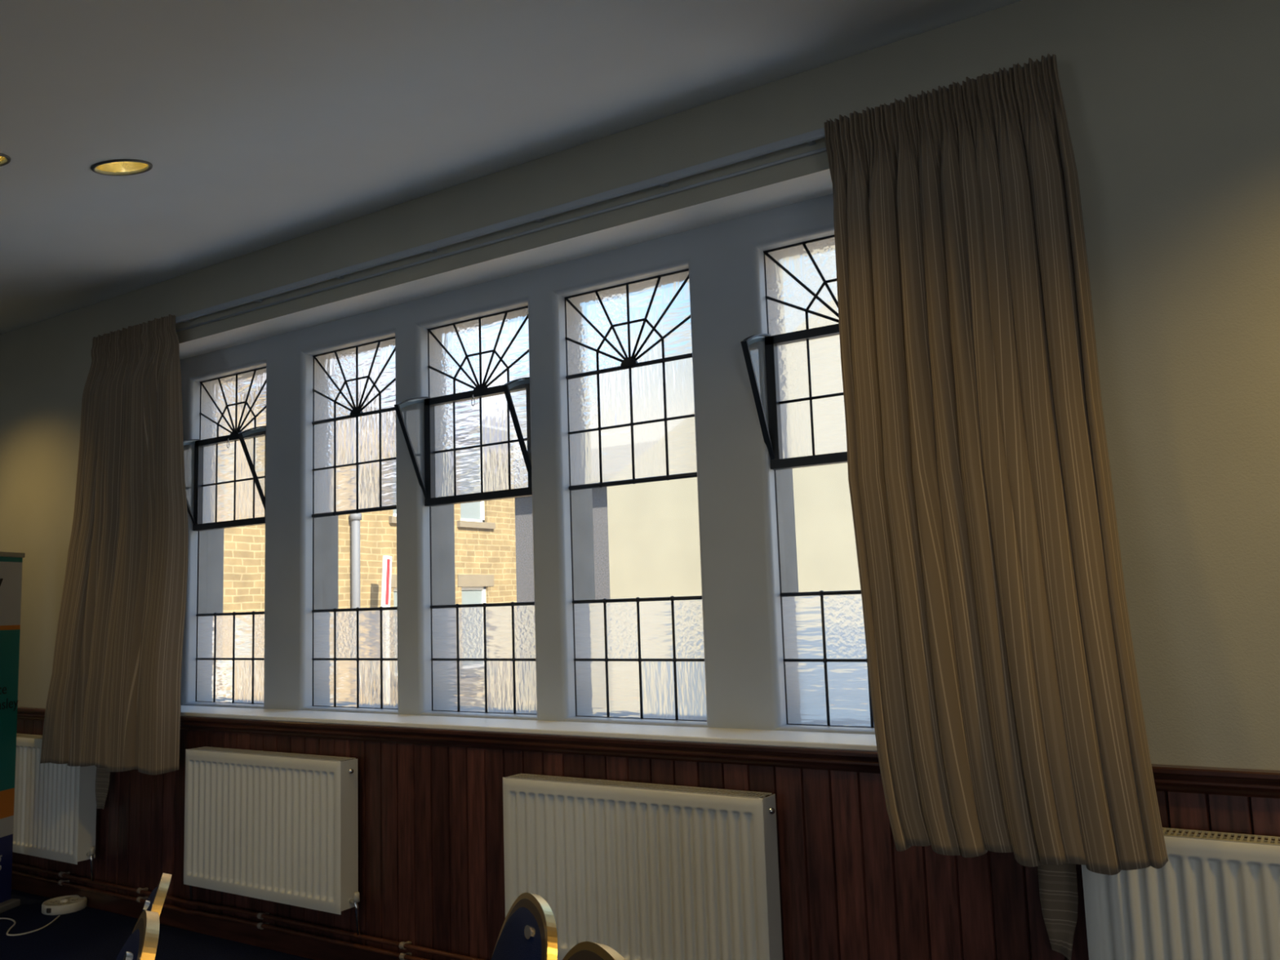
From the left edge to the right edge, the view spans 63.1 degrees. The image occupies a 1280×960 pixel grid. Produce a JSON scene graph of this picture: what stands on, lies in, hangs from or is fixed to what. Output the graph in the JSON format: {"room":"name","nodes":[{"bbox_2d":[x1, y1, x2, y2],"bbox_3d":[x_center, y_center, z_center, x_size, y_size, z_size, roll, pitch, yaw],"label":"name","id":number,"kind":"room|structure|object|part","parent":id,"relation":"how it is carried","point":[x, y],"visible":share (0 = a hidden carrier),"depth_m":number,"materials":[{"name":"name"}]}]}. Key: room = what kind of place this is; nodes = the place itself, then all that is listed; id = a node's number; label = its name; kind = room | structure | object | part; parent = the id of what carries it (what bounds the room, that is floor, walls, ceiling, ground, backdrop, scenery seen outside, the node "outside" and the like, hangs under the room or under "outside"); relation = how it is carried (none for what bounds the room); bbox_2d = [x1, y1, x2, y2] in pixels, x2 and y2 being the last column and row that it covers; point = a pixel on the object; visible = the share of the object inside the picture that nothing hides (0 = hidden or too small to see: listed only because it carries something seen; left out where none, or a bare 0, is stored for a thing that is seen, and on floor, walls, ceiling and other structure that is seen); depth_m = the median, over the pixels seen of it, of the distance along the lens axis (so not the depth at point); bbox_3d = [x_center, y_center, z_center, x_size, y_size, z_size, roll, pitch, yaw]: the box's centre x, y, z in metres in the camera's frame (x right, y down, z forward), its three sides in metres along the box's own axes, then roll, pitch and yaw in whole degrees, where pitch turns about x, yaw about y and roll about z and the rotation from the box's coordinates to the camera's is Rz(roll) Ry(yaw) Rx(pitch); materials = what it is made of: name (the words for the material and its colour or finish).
{"room":"community hall","nodes":[
{"label":"community hall","id":0,"kind":"room"},
{"bbox_2d":[0,888,312,959],"bbox_3d":[-2.503,1.568,0.151,11.400,0.100,8.238,-6,-8,33],"label":"floor","id":1,"kind":"structure","parent":0,"point":[88,933],"depth_m":4.59,"materials":[{"name":"blue carpet"}]},
{"bbox_2d":[0,551,25,913],"bbox_3d":[-3.225,1.207,4.906,0.100,1.760,0.824,-3,-7,8],"label":"banner","id":2,"kind":"object","parent":1,"relation":"on","point":[11,562],"visible":1,"depth_m":5.25,"materials":[{"name":"teal fabric"}]},
{"bbox_3d":[-3.201,1.892,4.827,0.003,0.320,0.800,-3,-7,8],"label":"navy panel","id":3,"kind":"part","parent":2,"relation":"part of","materials":[{"name":"blue fabric"}]},
{"bbox_3d":[-3.228,1.117,4.916,0.003,0.792,0.800,-3,-7,8],"label":"teal panel","id":4,"kind":"part","parent":2,"relation":"part of","materials":[{"name":"teal fabric"}]},
{"bbox_3d":[-3.248,0.542,4.983,0.003,0.320,0.800,-3,-7,8],"label":"white panel","id":5,"kind":"part","parent":2,"relation":"part of","materials":[{"name":"white fabric"}]},
{"bbox_2d":[0,915,59,936],"bbox_3d":[-2.905,2.071,4.840,0.321,0.007,0.286,-2,-7,-1],"label":"power cable","id":6,"kind":"object","parent":1,"relation":"on","point":[55,918],"visible":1,"depth_m":4.80,"materials":[{"name":"beige plastic"}]},
{"bbox_2d":[41,894,87,915],"bbox_3d":[-2.814,2.074,5.098,0.196,0.053,0.199,-6,-8,33],"label":"socket","id":7,"kind":"object","parent":1,"relation":"on","point":[65,904],"visible":1,"depth_m":5.05,"materials":[{"name":"beige plastic"}]},
{"bbox_2d":[46,908,51,913],"bbox_3d":[-2.836,2.065,5.001,0.018,0.020,0.013,-6,-8,33],"label":"switch","id":8,"kind":"object","parent":7,"relation":"attached to","point":[48,910],"depth_m":5.00,"materials":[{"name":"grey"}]},
{"bbox_2d":[48,900,59,903],"bbox_3d":[-2.861,2.062,5.090,0.040,0.005,0.040,-6,-8,33],"label":"outlet","id":9,"kind":"object","parent":7,"relation":"attached to","point":[49,901],"depth_m":5.09,"materials":[{"name":"grey plastic"}]},
{"bbox_2d":[55,902,66,905],"bbox_3d":[-2.804,2.055,5.054,0.040,0.005,0.040,-6,-8,33],"label":"outlet","id":10,"kind":"object","parent":7,"relation":"attached to","point":[60,903],"depth_m":5.06,"materials":[{"name":"grey plastic"}]},
{"bbox_3d":[-2.814,2.055,5.101,0.040,0.014,0.040,-6,-8,33],"label":"handle","id":11,"kind":"part","parent":7,"relation":"part of","materials":[{"name":"beige plastic"}]},
{"bbox_2d":[69,898,81,902],"bbox_3d":[-2.767,2.061,5.110,0.040,0.005,0.040,-6,-8,33],"label":"outlet","id":12,"kind":"object","parent":7,"relation":"attached to","point":[73,900],"depth_m":5.11,"materials":[{"name":"grey plastic"}]},
{"bbox_2d":[115,910,159,959],"bbox_3d":[-0.998,1.128,1.379,0.642,0.961,0.448,1,-7,-26],"label":"banquet chair","id":13,"kind":"object","parent":1,"relation":"on","point":[142,944],"visible":1,"depth_m":1.53,"materials":[{"name":"gold metal"}]},
{"bbox_3d":[-0.802,0.920,1.501,0.175,0.487,0.344,1,-7,-25],"label":"backrest","id":14,"kind":"part","parent":13,"relation":"part of","materials":[{"name":"blue fabric"}]},
{"bbox_3d":[-0.797,0.909,1.504,0.180,0.511,0.393,1,-7,-25],"label":"frame","id":15,"kind":"part","parent":13,"relation":"part of","materials":[{"name":"gold metal"}]},
{"bbox_2d":[141,872,171,916],"bbox_3d":[-1.190,1.225,1.895,0.602,0.900,0.420,1,-7,-21],"label":"banquet chair","id":16,"kind":"object","parent":1,"relation":"on","point":[155,901],"visible":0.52,"depth_m":1.98,"materials":[{"name":"gold metal"}]},
{"bbox_3d":[-1.000,1.028,1.993,0.164,0.456,0.322,1,-7,-21],"label":"backrest","id":17,"kind":"part","parent":16,"relation":"part of","materials":[{"name":"blue fabric"}]},
{"bbox_3d":[-0.995,1.018,1.996,0.168,0.479,0.368,1,-7,-21],"label":"frame","id":18,"kind":"part","parent":16,"relation":"part of","materials":[{"name":"gold metal"}]},
{"bbox_2d":[490,892,557,959],"bbox_3d":[-0.435,1.173,1.670,0.602,0.900,0.420,0,-7,-19],"label":"banquet chair","id":19,"kind":"object","parent":1,"relation":"on","point":[528,931],"visible":1,"depth_m":1.78,"materials":[{"name":"gold metal"}]},
{"bbox_3d":[-0.242,0.975,1.760,0.164,0.456,0.322,0,-7,-19],"label":"backrest","id":20,"kind":"part","parent":19,"relation":"part of","materials":[{"name":"blue fabric"}]},
{"bbox_2d":[562,941,625,959],"bbox_3d":[-0.308,1.085,1.192,0.639,0.956,0.446,1,-7,-21],"label":"banquet chair","id":21,"kind":"object","parent":1,"relation":"on","point":[585,950],"visible":1,"depth_m":1.40,"materials":[{"name":"gold metal"}]},
{"bbox_2d":[0,0,1022,334],"bbox_3d":[-2.554,-1.380,0.569,11.800,0.921,8.820,-6,-8,33],"label":"ceiling","id":22,"kind":"structure","parent":0,"point":[260,124],"depth_m":3.02,"materials":[{"name":"white paint"}]},
{"bbox_2d":[0,152,10,166],"bbox_3d":[-1.882,-0.946,2.955,0.175,0.127,0.170,-8,-9,40],"label":"recessed light","id":23,"kind":"object","parent":22,"relation":"in","point":[5,159],"visible":0.92,"depth_m":3.00,"materials":[{"name":"gold metal"}]},
{"bbox_2d":[90,159,152,175],"bbox_3d":[-1.610,-1.012,3.244,0.175,0.126,0.170,-8,-9,40],"label":"recessed light","id":24,"kind":"object","parent":22,"relation":"in","point":[118,166],"visible":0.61,"depth_m":3.29,"materials":[{"name":"gold metal"}]},
{"bbox_2d":[0,0,1279,770],"bbox_3d":[-0.209,0.293,3.936,11.800,3.347,0.382,-6,-8,33],"label":"wall","id":25,"kind":"structure","parent":0,"point":[1172,107],"depth_m":2.80,"materials":[{"name":"beige paint"}]},
{"bbox_2d":[12,733,96,880],"bbox_3d":[-3.126,1.661,5.370,1.094,0.666,0.094,-6,-8,33],"label":"radiator","id":26,"kind":"object","parent":25,"relation":"attached to","point":[55,805],"visible":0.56,"depth_m":5.19,"materials":[{"name":"metal"}]},
{"bbox_2d":[16,733,42,739],"bbox_3d":[-3.136,1.333,5.410,0.986,0.005,0.090,-6,-8,33],"label":"grille","id":27,"kind":"object","parent":26,"relation":"attached to","point":[19,736],"depth_m":5.41,"materials":[{"name":"grey metal"}]},
{"bbox_3d":[-3.150,1.615,5.341,1.010,0.580,0.012,-6,-8,33],"label":"panel","id":28,"kind":"part","parent":26,"relation":"part of","materials":[{"name":"metal"}]},
{"bbox_3d":[-2.705,1.568,5.107,0.003,0.566,0.090,-6,-8,33],"label":"panel","id":29,"kind":"part","parent":26,"relation":"part of","materials":[{"name":"metal"}]},
{"bbox_2d":[11,874,399,959],"bbox_3d":[-0.272,1.797,3.583,11.400,0.085,0.032,-6,-8,33],"label":"baseboard","id":30,"kind":"structure","parent":25,"relation":"attached to","point":[296,945],"depth_m":4.58,"materials":[{"name":"brown wood"}]},
{"bbox_2d":[11,870,429,959],"bbox_3d":[-0.328,1.748,3.598,11.100,0.032,0.047,-6,-8,33],"label":"pipe","id":31,"kind":"object","parent":25,"relation":"attached to","point":[402,956],"visible":0.99,"depth_m":4.46,"materials":[{"name":"orange paint"}]},
{"bbox_2d":[183,366,266,704],"bbox_3d":[-2.073,0.269,5.126,0.614,1.652,0.210,-6,-8,33],"label":"window","id":32,"kind":"structure","parent":25,"relation":"in","point":[230,448],"depth_m":5.23,"materials":[{"name":"black"}]},
{"bbox_3d":[-2.334,0.017,5.312,0.022,0.477,0.196,-6,-8,33],"label":"cheek frame","id":33,"kind":"part","parent":32,"relation":"part of","materials":[{"name":"black metal"}]},
{"bbox_3d":[-2.000,0.878,5.137,0.600,0.434,0.001,-6,-8,33],"label":"rippled pane","id":34,"kind":"part","parent":32,"relation":"part of","materials":[{"name":"clear glass"}]},
{"bbox_3d":[-2.042,-0.378,5.283,0.600,0.326,0.001,-6,-8,33],"label":"rippled pane","id":35,"kind":"part","parent":32,"relation":"part of","materials":[{"name":"clear glass"}]},
{"bbox_3d":[-2.031,0.008,5.236,0.540,0.432,0.001,-6,-8,33],"label":"casement pane","id":36,"kind":"part","parent":32,"relation":"part of","materials":[{"name":"clear glass"}]},
{"bbox_3d":[-1.838,-0.036,4.993,0.022,0.477,0.196,-6,-8,33],"label":"cheek frame","id":37,"kind":"part","parent":32,"relation":"part of","materials":[{"name":"black metal"}]},
{"bbox_2d":[12,862,484,959],"bbox_3d":[-0.330,1.708,3.602,11.100,0.032,0.047,-6,-8,33],"label":"pipe","id":38,"kind":"object","parent":25,"relation":"attached to","point":[402,945],"visible":1,"depth_m":4.38,"materials":[{"name":"orange paint"}]},
{"bbox_2d":[183,746,359,934],"bbox_3d":[-1.566,1.486,4.368,1.094,0.666,0.094,-6,-8,33],"label":"radiator","id":39,"kind":"object","parent":25,"relation":"attached to","point":[278,827],"visible":1,"depth_m":4.28,"materials":[{"name":"metal"}]},
{"bbox_3d":[-1.987,1.484,4.646,0.003,0.566,0.090,-6,-8,33],"label":"panel","id":40,"kind":"part","parent":39,"relation":"part of","materials":[{"name":"metal"}]},
{"bbox_2d":[188,746,355,761],"bbox_3d":[-1.576,1.158,4.408,0.986,0.005,0.090,-6,-8,33],"label":"grille","id":41,"kind":"object","parent":39,"relation":"attached to","point":[204,752],"depth_m":4.40,"materials":[{"name":"grey metal"}]},
{"bbox_3d":[-1.145,1.393,4.105,0.003,0.566,0.090,-6,-8,33],"label":"panel","id":42,"kind":"part","parent":39,"relation":"part of","materials":[{"name":"metal"}]},
{"bbox_2d":[348,768,353,773],"bbox_3d":[-1.143,1.154,4.133,0.012,0.022,0.022,-6,-8,33],"label":"air vent","id":43,"kind":"object","parent":39,"relation":"attached to","point":[350,770],"depth_m":4.13,"materials":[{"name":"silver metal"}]},
{"bbox_2d":[311,337,397,709],"bbox_3d":[-1.282,0.196,4.729,0.608,1.652,0.023,-6,-8,33],"label":"window","id":44,"kind":"structure","parent":25,"relation":"in","point":[354,659],"depth_m":4.74,"materials":[{"name":"black"}]},
{"bbox_3d":[-1.295,-0.239,4.782,0.600,0.768,0.001,-6,-8,33],"label":"rippled pane","id":45,"kind":"part","parent":44,"relation":"part of","materials":[{"name":"clear glass"}]},
{"bbox_3d":[-1.260,0.798,4.662,0.600,0.434,0.001,-6,-8,33],"label":"rippled pane","id":46,"kind":"part","parent":44,"relation":"part of","materials":[{"name":"clear glass"}]},
{"bbox_2d":[394,306,537,715],"bbox_3d":[-0.703,0.120,4.246,0.614,1.652,0.210,-6,-8,33],"label":"window","id":47,"kind":"structure","parent":25,"relation":"in","point":[477,447],"depth_m":4.34,"materials":[{"name":"black"}]},
{"bbox_3d":[-0.964,-0.131,4.431,0.022,0.477,0.196,-6,-8,33],"label":"cheek frame","id":48,"kind":"part","parent":47,"relation":"part of","materials":[{"name":"black metal"}]},
{"bbox_3d":[-0.672,-0.527,4.402,0.600,0.326,0.001,-6,-8,33],"label":"rippled pane","id":49,"kind":"part","parent":47,"relation":"part of","materials":[{"name":"clear glass"}]},
{"bbox_3d":[-0.661,-0.141,4.355,0.540,0.432,0.001,-6,-8,33],"label":"casement pane","id":50,"kind":"part","parent":47,"relation":"part of","materials":[{"name":"clear glass"}]},
{"bbox_3d":[-0.630,0.729,4.257,0.600,0.434,0.001,-6,-8,33],"label":"rippled pane","id":51,"kind":"part","parent":47,"relation":"part of","materials":[{"name":"clear glass"}]},
{"bbox_3d":[-0.468,-0.185,4.113,0.022,0.477,0.196,-6,-8,33],"label":"cheek frame","id":52,"kind":"part","parent":47,"relation":"part of","materials":[{"name":"black metal"}]},
{"bbox_2d":[198,468,798,613],"bbox_3d":[-0.598,0.145,4.405,4.190,1.905,0.186,-6,-8,33],"label":"trim","id":53,"kind":"structure","parent":25,"relation":"attached to","point":[211,573],"depth_m":4.53,"materials":[{"name":"paint"}]},
{"bbox_2d":[175,127,825,323],"bbox_3d":[-0.849,-0.926,4.196,4.760,0.025,0.070,-6,-8,33],"label":"track","id":54,"kind":"object","parent":25,"relation":"attached to","point":[810,137],"visible":0.65,"depth_m":3.87,"materials":[{"name":"white metal"}]},
{"bbox_2d":[40,314,188,774],"bbox_3d":[-2.480,0.276,4.987,0.965,2.139,0.265,-6,-8,33],"label":"curtain","id":55,"kind":"object","parent":54,"relation":"hanging from","point":[113,700],"visible":1,"depth_m":4.93,"materials":[{"name":"beige fabric"}]},
{"bbox_2d":[95,766,110,809],"bbox_3d":[-2.636,1.354,5.125,0.111,0.511,0.020,-6,-8,33],"label":"tieback","id":56,"kind":"object","parent":55,"relation":"hanging from","point":[103,776],"visible":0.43,"depth_m":5.11,"materials":[{"name":"fabric"}]},
{"bbox_2d":[823,53,1168,875],"bbox_3d":[0.893,-0.095,2.818,0.789,2.129,0.270,-6,-8,33],"label":"curtain","id":57,"kind":"object","parent":54,"relation":"hanging from","point":[1008,715],"visible":1,"depth_m":2.77,"materials":[{"name":"beige fabric"}]},
{"bbox_2d":[175,146,826,332],"bbox_3d":[-0.831,-0.895,4.218,4.760,0.016,0.013,-6,-8,33],"label":"cable","id":58,"kind":"object","parent":25,"relation":"attached to","point":[822,149],"visible":0.57,"depth_m":3.93,"materials":[{"name":"white paint"}]},
{"bbox_2d":[178,168,875,734],"bbox_3d":[-0.723,0.077,4.222,4.190,1.807,0.266,-6,-8,33],"label":"window frame","id":59,"kind":"structure","parent":25,"relation":"attached to","point":[722,242],"depth_m":4.06,"materials":[{"name":"white paint"}]},
{"bbox_2d":[180,705,877,751],"bbox_3d":[-0.717,0.952,4.083,4.190,0.018,0.234,-6,-8,33],"label":"windowsill","id":60,"kind":"structure","parent":25,"relation":"attached to","point":[846,741],"depth_m":3.74,"materials":[{"name":"white paint"}]},
{"bbox_2d":[564,268,706,721],"bbox_3d":[-0.021,0.059,3.919,0.608,1.652,0.023,-6,-8,33],"label":"window","id":61,"kind":"structure","parent":25,"relation":"in","point":[629,376],"depth_m":3.92,"materials":[{"name":"black"}]},
{"bbox_3d":[-0.035,-0.376,3.972,0.600,0.768,0.001,-6,-8,33],"label":"rippled pane","id":62,"kind":"part","parent":61,"relation":"part of","materials":[{"name":"clear glass"}]},
{"bbox_3d":[0.001,0.661,3.852,0.600,0.434,0.001,-6,-8,33],"label":"rippled pane","id":63,"kind":"part","parent":61,"relation":"part of","materials":[{"name":"clear glass"}]},
{"bbox_2d":[502,773,782,959],"bbox_3d":[-0.024,1.328,3.377,1.094,0.666,0.094,-6,-8,33],"label":"radiator","id":64,"kind":"object","parent":25,"relation":"attached to","point":[641,871],"visible":0.84,"depth_m":3.30,"materials":[{"name":"metal"}]},
{"bbox_3d":[-0.446,1.327,3.654,0.003,0.566,0.090,-6,-8,33],"label":"panel","id":65,"kind":"part","parent":64,"relation":"part of","materials":[{"name":"metal"}]},
{"bbox_2d":[505,773,772,798],"bbox_3d":[-0.034,1.001,3.416,0.986,0.005,0.090,-6,-8,33],"label":"grille","id":66,"kind":"object","parent":64,"relation":"attached to","point":[572,784],"depth_m":3.39,"materials":[{"name":"grey metal"}]},
{"bbox_2d":[768,807,774,814],"bbox_3d":[0.399,0.997,3.141,0.012,0.022,0.022,-6,-8,33],"label":"valve","id":67,"kind":"object","parent":64,"relation":"attached to","point":[771,810],"depth_m":3.14,"materials":[{"name":"silver metal"}]},
{"bbox_3d":[0.396,1.235,3.113,0.003,0.566,0.090,-6,-8,33],"label":"panel","id":68,"kind":"part","parent":64,"relation":"part of","materials":[{"name":"metal"}]},
{"bbox_2d":[12,719,1279,959],"bbox_3d":[-0.253,1.397,3.620,11.466,0.885,0.012,-6,-8,33],"label":"wainscoting","id":69,"kind":"structure","parent":25,"relation":"attached to","point":[431,855],"depth_m":3.70,"materials":[{"name":"brown wood"}]},
{"bbox_2d":[17,706,1279,798],"bbox_3d":[-0.302,0.932,3.683,11.400,0.064,0.046,-6,-8,33],"label":"trim","id":70,"kind":"structure","parent":25,"relation":"attached to","point":[1255,783],"depth_m":3.45,"materials":[{"name":"brown wood"}]},
{"bbox_2d":[740,235,874,728],"bbox_3d":[0.667,-0.029,3.365,0.614,1.652,0.210,-6,-8,33],"label":"window","id":71,"kind":"structure","parent":25,"relation":"in","point":[827,679],"depth_m":3.53,"materials":[{"name":"black"}]},
{"bbox_3d":[0.406,-0.280,3.551,0.022,0.477,0.196,-6,-8,33],"label":"cheek frame","id":72,"kind":"part","parent":71,"relation":"part of","materials":[{"name":"black metal"}]},
{"bbox_3d":[0.698,-0.676,3.522,0.600,0.326,0.001,-6,-8,33],"label":"rippled pane","id":73,"kind":"part","parent":71,"relation":"part of","materials":[{"name":"clear glass"}]},
{"bbox_3d":[0.709,-0.290,3.475,0.540,0.432,0.001,-6,-8,33],"label":"casement pane","id":74,"kind":"part","parent":71,"relation":"part of","materials":[{"name":"clear glass"}]},
{"bbox_3d":[0.740,0.581,3.376,0.600,0.434,0.001,-6,-8,33],"label":"rippled pane","id":75,"kind":"part","parent":71,"relation":"part of","materials":[{"name":"clear glass"}]},
{"bbox_2d":[1037,862,1078,959],"bbox_3d":[1.086,0.966,2.727,0.096,0.545,0.019,-6,-8,33],"label":"tieback","id":76,"kind":"object","parent":25,"relation":"hanging from","point":[1058,884],"visible":0.36,"depth_m":2.71,"materials":[{"name":"beige fabric"}]},
{"bbox_2d":[1081,827,1279,959],"bbox_3d":[1.563,1.166,2.356,1.094,0.666,0.094,-6,-8,33],"label":"radiator","id":77,"kind":"object","parent":25,"relation":"attached to","point":[1215,897],"visible":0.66,"depth_m":2.48,"materials":[{"name":"metal"}]},
{"bbox_3d":[1.141,1.165,2.633,0.003,0.566,0.090,-6,-8,33],"label":"panel","id":78,"kind":"part","parent":77,"relation":"part of","materials":[{"name":"metal"}]},
{"bbox_2d":[1162,827,1279,845],"bbox_3d":[1.553,0.838,2.395,0.986,0.005,0.090,-6,-8,33],"label":"grille","id":79,"kind":"object","parent":77,"relation":"attached to","point":[1176,838],"depth_m":2.49,"materials":[{"name":"grey metal"}]},
{"bbox_3d":[1.581,1.127,2.391,0.986,0.558,0.013,-6,-8,33],"label":"panel","id":80,"kind":"part","parent":77,"relation":"part of","materials":[{"name":"metal"}]},
{"label":"outside","id":81,"kind":"structure","parent":0,"visible":0},
{"bbox_3d":[15.033,5.253,31.459,80.000,0.100,56.800,-6,-8,33],"label":"ground","id":82,"kind":"structure","parent":81,"visible":0},
{"bbox_2d":[222,497,516,613],"bbox_3d":[-8.311,0.298,12.364,7.350,6.925,13.700,-6,-8,33],"label":"brick building","id":83,"kind":"structure","parent":82,"relation":"on","point":[485,541],"depth_m":13.67,"materials":[{"name":"brick"}]},
{"bbox_3d":[-3.126,0.558,14.201,0.110,0.090,0.780,-6,-8,33],"label":"sill","id":84,"kind":"part","parent":83,"relation":"part of","materials":[{"name":"stone"}]},
{"bbox_3d":[-3.167,2.035,14.066,0.020,1.080,0.490,-6,-8,33],"label":"pane","id":85,"kind":"part","parent":83,"relation":"part of","materials":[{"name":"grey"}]},
{"bbox_3d":[-2.526,0.082,15.393,0.020,1.000,0.480,-6,-8,33],"label":"pane","id":86,"kind":"part","parent":83,"relation":"part of","materials":[{"name":"grey glass"}]},
{"bbox_3d":[-2.455,2.137,15.155,0.020,1.080,0.480,-6,-8,33],"label":"pane","id":87,"kind":"part","parent":83,"relation":"part of","materials":[{"name":"grey glass"}]},
{"bbox_3d":[-2.415,0.660,15.291,0.110,0.090,0.770,-6,-8,33],"label":"sill","id":88,"kind":"part","parent":83,"relation":"part of","materials":[{"name":"stone"}]},
{"bbox_2d":[381,555,391,607],"bbox_3d":[-3.144,2.305,12.959,0.070,2.727,0.159,-6,-8,33],"label":"sign board","id":89,"kind":"object","parent":82,"relation":"on","point":[387,560],"visible":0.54,"depth_m":13.06,"materials":[{"name":"white"}]},
{"bbox_2d":[514,486,610,602],"bbox_3d":[1.623,1.670,22.341,14.600,5.825,4.400,-6,-8,33],"label":"building","id":90,"kind":"structure","parent":82,"relation":"on","point":[523,505],"depth_m":22.73,"materials":[{"name":"stone"}]},
{"bbox_2d":[606,462,861,599],"bbox_3d":[4.666,0.415,14.584,9.000,6.325,5.030,-6,-8,33],"label":"building","id":91,"kind":"structure","parent":82,"relation":"on","point":[654,530],"depth_m":14.21,"materials":[{"name":"beige"}]}
]}

